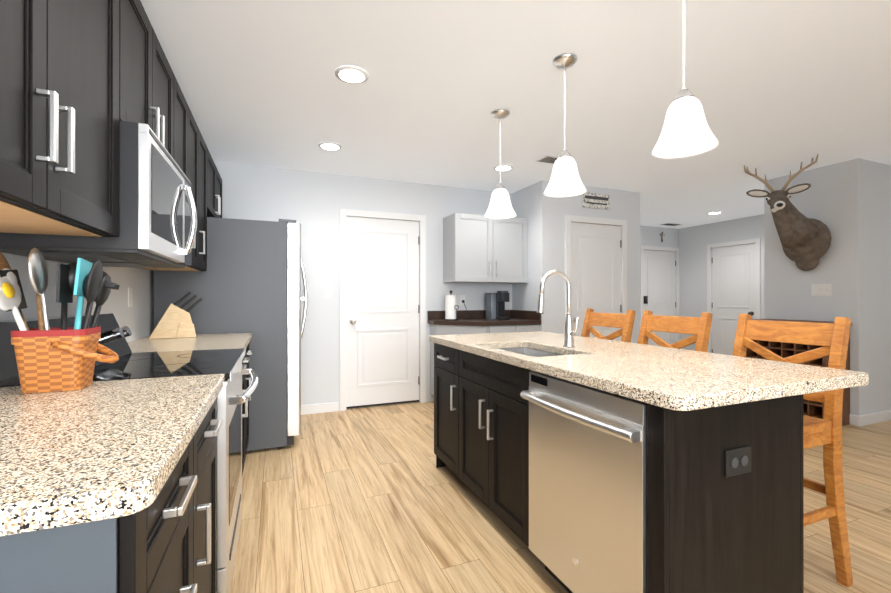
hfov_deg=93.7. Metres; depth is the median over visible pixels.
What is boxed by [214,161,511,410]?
wall
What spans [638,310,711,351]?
bar stool
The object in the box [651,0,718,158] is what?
pendant light
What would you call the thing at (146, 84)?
upper cabinet
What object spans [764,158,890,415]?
wall
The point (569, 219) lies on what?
door frame
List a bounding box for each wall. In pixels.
[0,252,153,341]
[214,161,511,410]
[536,180,639,342]
[640,225,678,247]
[679,214,763,350]
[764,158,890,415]
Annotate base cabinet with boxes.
[0,397,221,592]
[242,344,252,474]
[434,343,449,468]
[450,347,517,535]
[518,367,803,592]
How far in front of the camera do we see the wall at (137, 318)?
2.34 m
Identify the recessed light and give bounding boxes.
[318,142,341,150]
[335,65,368,83]
[494,164,512,170]
[707,211,721,213]
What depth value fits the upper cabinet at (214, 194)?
3.41 m
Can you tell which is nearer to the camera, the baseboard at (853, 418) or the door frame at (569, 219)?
the baseboard at (853, 418)
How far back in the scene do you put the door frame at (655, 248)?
7.66 m
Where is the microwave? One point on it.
(157, 219)
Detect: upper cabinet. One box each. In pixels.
[0,0,118,236]
[119,0,173,158]
[138,75,206,270]
[207,148,221,217]
[443,213,527,283]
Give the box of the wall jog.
[512,183,535,310]
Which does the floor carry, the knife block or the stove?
the stove
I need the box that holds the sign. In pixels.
[582,192,609,209]
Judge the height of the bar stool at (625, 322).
1.102 m
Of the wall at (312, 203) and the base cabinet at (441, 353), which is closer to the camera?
the base cabinet at (441, 353)
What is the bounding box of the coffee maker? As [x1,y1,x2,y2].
[485,291,508,319]
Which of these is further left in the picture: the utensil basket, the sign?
the utensil basket
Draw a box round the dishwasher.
[520,371,646,592]
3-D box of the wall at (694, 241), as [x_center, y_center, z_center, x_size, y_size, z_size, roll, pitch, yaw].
[4.893,-0.047,6.567,0.120,2.460,2.640,0,0,-22]
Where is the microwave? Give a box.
[0,120,196,267]
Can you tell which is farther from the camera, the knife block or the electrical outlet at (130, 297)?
the knife block
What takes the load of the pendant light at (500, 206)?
hanging from the ceiling
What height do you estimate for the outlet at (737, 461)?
0.080 m
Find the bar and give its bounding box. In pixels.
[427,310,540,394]
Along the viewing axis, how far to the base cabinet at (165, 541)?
0.64 m
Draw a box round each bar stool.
[581,308,634,342]
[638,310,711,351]
[732,314,852,586]
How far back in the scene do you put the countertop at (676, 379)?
1.53 m
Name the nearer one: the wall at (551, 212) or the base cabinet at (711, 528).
the base cabinet at (711, 528)
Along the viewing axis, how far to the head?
4.03 m
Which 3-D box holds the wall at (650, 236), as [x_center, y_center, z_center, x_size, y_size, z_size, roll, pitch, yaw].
[3.007,-0.046,7.291,3.070,2.460,0.120,0,0,-22]
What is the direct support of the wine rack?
on the floor
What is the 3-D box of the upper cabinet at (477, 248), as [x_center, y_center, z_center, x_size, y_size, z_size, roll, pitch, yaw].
[0.467,-0.538,4.779,0.912,0.740,0.382,0,0,-22]
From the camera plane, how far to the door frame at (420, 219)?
4.53 m
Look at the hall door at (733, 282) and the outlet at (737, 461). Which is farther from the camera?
the hall door at (733, 282)
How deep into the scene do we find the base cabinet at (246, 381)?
2.68 m
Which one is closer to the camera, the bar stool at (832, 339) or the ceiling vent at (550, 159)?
the bar stool at (832, 339)
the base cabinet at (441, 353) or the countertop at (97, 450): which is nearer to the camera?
the countertop at (97, 450)
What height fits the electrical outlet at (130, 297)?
0.115 m
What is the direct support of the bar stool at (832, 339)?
on the floor
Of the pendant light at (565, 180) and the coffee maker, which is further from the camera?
the coffee maker
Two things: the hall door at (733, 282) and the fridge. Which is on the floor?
the fridge
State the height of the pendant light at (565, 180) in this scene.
0.714 m
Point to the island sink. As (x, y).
(531, 352)
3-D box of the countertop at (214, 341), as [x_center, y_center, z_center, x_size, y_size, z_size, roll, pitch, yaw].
[-1.557,0.285,2.533,0.650,0.040,1.060,0,0,-22]
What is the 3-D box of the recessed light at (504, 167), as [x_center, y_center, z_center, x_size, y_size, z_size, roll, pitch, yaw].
[0.569,-1.274,4.112,0.190,0.010,0.190,0,0,-22]
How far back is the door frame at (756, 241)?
6.86 m
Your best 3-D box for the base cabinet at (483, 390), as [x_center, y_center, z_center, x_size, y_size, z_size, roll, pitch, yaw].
[0.510,0.743,2.286,0.648,0.872,0.820,0,0,-22]
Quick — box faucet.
[537,270,578,347]
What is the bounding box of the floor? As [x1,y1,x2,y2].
[230,402,890,592]
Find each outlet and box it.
[128,288,132,306]
[460,295,464,304]
[725,446,750,476]
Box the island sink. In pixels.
[501,348,559,356]
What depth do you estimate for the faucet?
2.20 m
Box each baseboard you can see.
[301,402,338,414]
[850,414,856,425]
[857,410,890,426]
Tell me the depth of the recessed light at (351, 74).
2.38 m
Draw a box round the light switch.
[811,284,831,295]
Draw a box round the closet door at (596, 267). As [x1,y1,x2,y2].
[571,222,620,340]
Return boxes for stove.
[0,313,257,592]
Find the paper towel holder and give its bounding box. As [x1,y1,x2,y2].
[443,290,458,320]
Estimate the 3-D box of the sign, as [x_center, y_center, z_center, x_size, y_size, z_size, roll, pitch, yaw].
[1.742,-1.113,4.825,0.400,0.170,0.019,0,0,-22]
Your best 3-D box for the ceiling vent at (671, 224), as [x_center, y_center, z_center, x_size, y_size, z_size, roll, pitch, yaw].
[3.934,-1.270,7.280,0.340,0.010,0.170,0,0,-22]
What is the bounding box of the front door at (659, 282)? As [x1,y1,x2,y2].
[643,250,675,345]
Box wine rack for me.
[746,319,851,425]
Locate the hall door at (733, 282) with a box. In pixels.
[712,243,754,354]
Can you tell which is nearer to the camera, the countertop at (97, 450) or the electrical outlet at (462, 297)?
the countertop at (97, 450)
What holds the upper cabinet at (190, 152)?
attached to the wall at (137, 318)
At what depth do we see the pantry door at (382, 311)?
4.53 m
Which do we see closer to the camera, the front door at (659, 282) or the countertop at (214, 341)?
the countertop at (214, 341)
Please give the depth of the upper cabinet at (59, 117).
0.99 m
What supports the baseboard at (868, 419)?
attached to the wall at (848, 203)
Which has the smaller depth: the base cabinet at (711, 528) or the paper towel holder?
the base cabinet at (711, 528)
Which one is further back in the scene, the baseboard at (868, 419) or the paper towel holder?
the paper towel holder
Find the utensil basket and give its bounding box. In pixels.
[0,248,119,393]
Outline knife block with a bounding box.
[149,292,202,338]
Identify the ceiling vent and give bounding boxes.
[536,155,576,163]
[660,223,682,225]
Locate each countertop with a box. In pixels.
[0,374,224,535]
[127,333,251,352]
[429,331,868,410]
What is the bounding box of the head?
[744,154,830,270]
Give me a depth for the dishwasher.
1.44 m
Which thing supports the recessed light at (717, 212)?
in the ceiling
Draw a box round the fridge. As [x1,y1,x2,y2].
[154,217,306,450]
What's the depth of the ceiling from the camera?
2.55 m
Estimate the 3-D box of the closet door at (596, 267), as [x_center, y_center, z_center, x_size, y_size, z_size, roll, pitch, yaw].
[1.754,0.159,4.834,0.756,2.021,0.105,0,0,-22]
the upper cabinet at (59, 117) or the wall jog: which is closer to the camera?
the upper cabinet at (59, 117)
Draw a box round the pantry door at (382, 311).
[346,216,418,408]
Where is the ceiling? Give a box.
[140,0,890,228]
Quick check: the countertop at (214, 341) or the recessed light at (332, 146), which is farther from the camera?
the recessed light at (332, 146)
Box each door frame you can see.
[340,209,425,410]
[565,215,626,337]
[640,246,679,341]
[707,238,759,352]
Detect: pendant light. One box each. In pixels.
[484,109,516,218]
[544,53,586,197]
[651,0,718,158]
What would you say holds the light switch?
attached to the wall at (848, 203)
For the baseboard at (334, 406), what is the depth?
4.26 m

